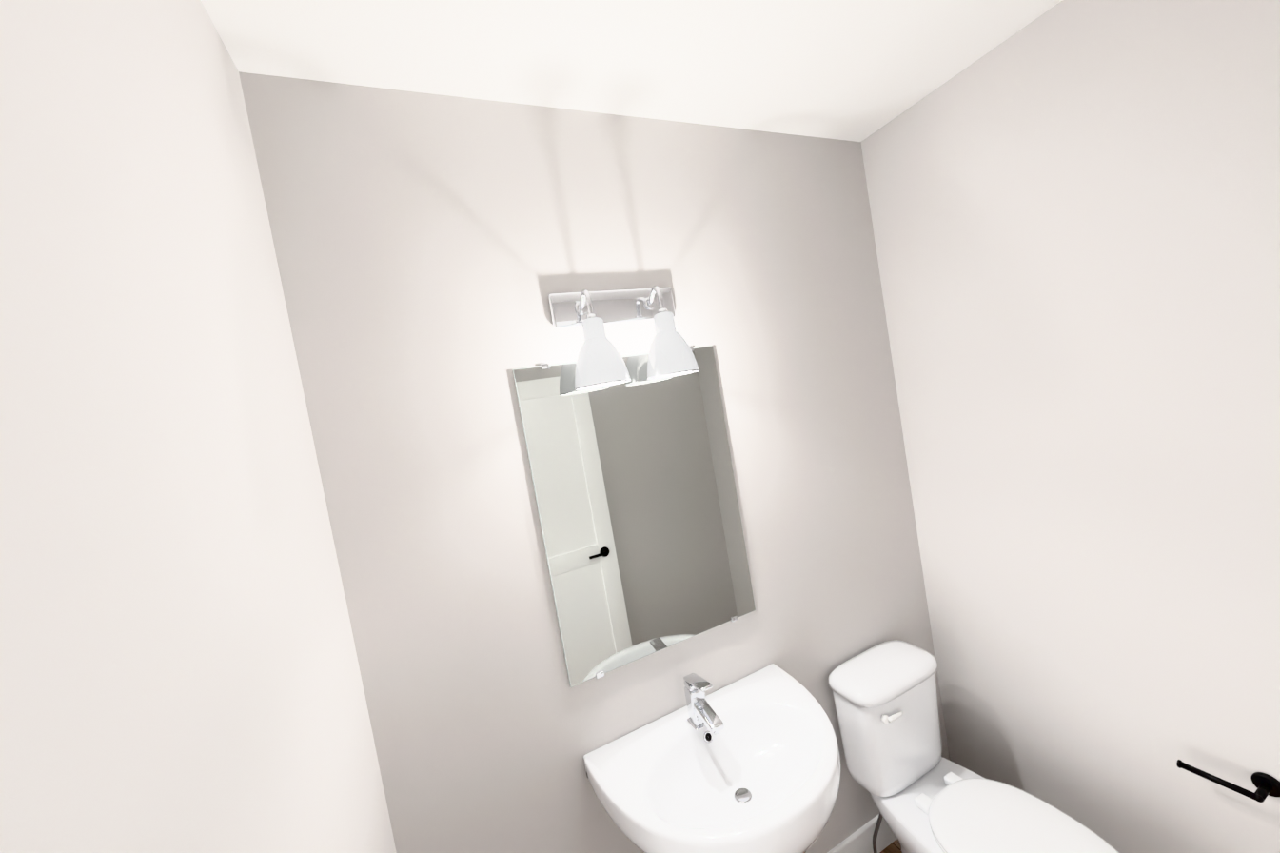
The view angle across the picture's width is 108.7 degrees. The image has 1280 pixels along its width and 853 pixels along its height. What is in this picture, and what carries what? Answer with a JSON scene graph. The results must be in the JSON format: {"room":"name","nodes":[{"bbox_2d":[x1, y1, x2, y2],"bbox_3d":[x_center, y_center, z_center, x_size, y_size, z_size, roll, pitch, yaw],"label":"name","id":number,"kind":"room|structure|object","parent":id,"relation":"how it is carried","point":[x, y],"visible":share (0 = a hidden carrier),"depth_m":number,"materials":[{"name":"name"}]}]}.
{"room":"bathroom","nodes":[
{"label":"bathroom","id":0,"kind":"room"},
{"bbox_2d":[0,0,396,852],"bbox_3d":[-0.428,0.535,0.391,0.120,2.740,1.500,-11,3,-24],"label":"wall","id":1,"kind":"structure","parent":0,"point":[179,668],"depth_m":0.47,"materials":[{"name":"white paint"}]},
{"bbox_2d":[238,71,949,852],"bbox_3d":[0.195,0.377,1.560,2.240,2.740,0.120,-11,3,-24],"label":"wall","id":2,"kind":"structure","parent":0,"point":[433,250],"depth_m":1.28,"materials":[{"name":"white paint"}]},
{"bbox_2d":[548,285,699,390],"bbox_3d":[-0.028,-0.273,1.320,0.400,0.284,0.171,-11,3,-24],"label":"sconce","id":3,"kind":"object","parent":2,"relation":"attached to","point":[600,363],"visible":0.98,"depth_m":1.31,"materials":[{"name":"white glass"}]},
{"bbox_2d":[512,345,755,687],"bbox_3d":[0.022,0.235,1.415,0.659,0.922,0.008,-11,3,-24],"label":"mirror","id":4,"kind":"object","parent":2,"relation":"attached to","point":[634,483],"visible":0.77,"depth_m":1.39,"materials":[{"name":"white mirror"}]},
{"bbox_2d":[827,813,896,852],"bbox_3d":[0.441,1.663,1.557,2.000,0.125,0.013,-11,3,-24],"label":"baseboard","id":5,"kind":"structure","parent":2,"relation":"attached to","point":[859,839],"depth_m":1.74,"materials":[{"name":"white paint"}]},
{"bbox_2d":[200,0,1062,141],"bbox_3d":[0.285,-1.054,0.757,2.240,0.120,1.740,-11,3,-24],"label":"ceiling","id":6,"kind":"structure","parent":0,"point":[857,70],"depth_m":1.19,"materials":[{"name":"white paint"}]},
{"bbox_2d":[879,839,901,852],"bbox_3d":[0.763,1.763,0.883,2.240,0.120,1.740,-11,3,-24],"label":"floor","id":7,"kind":"structure","parent":0,"point":[893,847],"depth_m":1.77,"materials":[{"name":"wood"}]},
{"bbox_2d":[583,663,840,852],"bbox_3d":[0.307,1.236,1.257,0.705,1.038,0.470,-11,3,-24],"label":"pedestal sink","id":8,"kind":"object","parent":7,"relation":"on","point":[750,763],"visible":1,"depth_m":1.25,"materials":[{"name":"white ceramic"}]},
{"bbox_2d":[828,639,1119,852],"bbox_3d":[1.049,1.226,1.411,0.402,0.794,0.778,-11,3,-24],"label":"toilet","id":9,"kind":"object","parent":7,"relation":"on","point":[927,797],"visible":1,"depth_m":1.53,"materials":[{"name":"white ceramic"}]},
{"bbox_2d":[860,0,1279,852],"bbox_3d":[1.476,0.173,1.249,0.120,2.740,1.500,-11,3,-24],"label":"wall","id":10,"kind":"structure","parent":0,"point":[1075,211],"depth_m":1.33,"materials":[{"name":"white paint"}]},
{"bbox_2d":[1176,759,1279,802],"bbox_3d":[1.527,0.910,1.192,0.082,0.052,0.160,-11,3,-24],"label":"paper holder","id":11,"kind":"object","parent":10,"relation":"attached to","point":[1265,784],"visible":1,"depth_m":1.16,"materials":[{"name":"black metal"}]}
]}

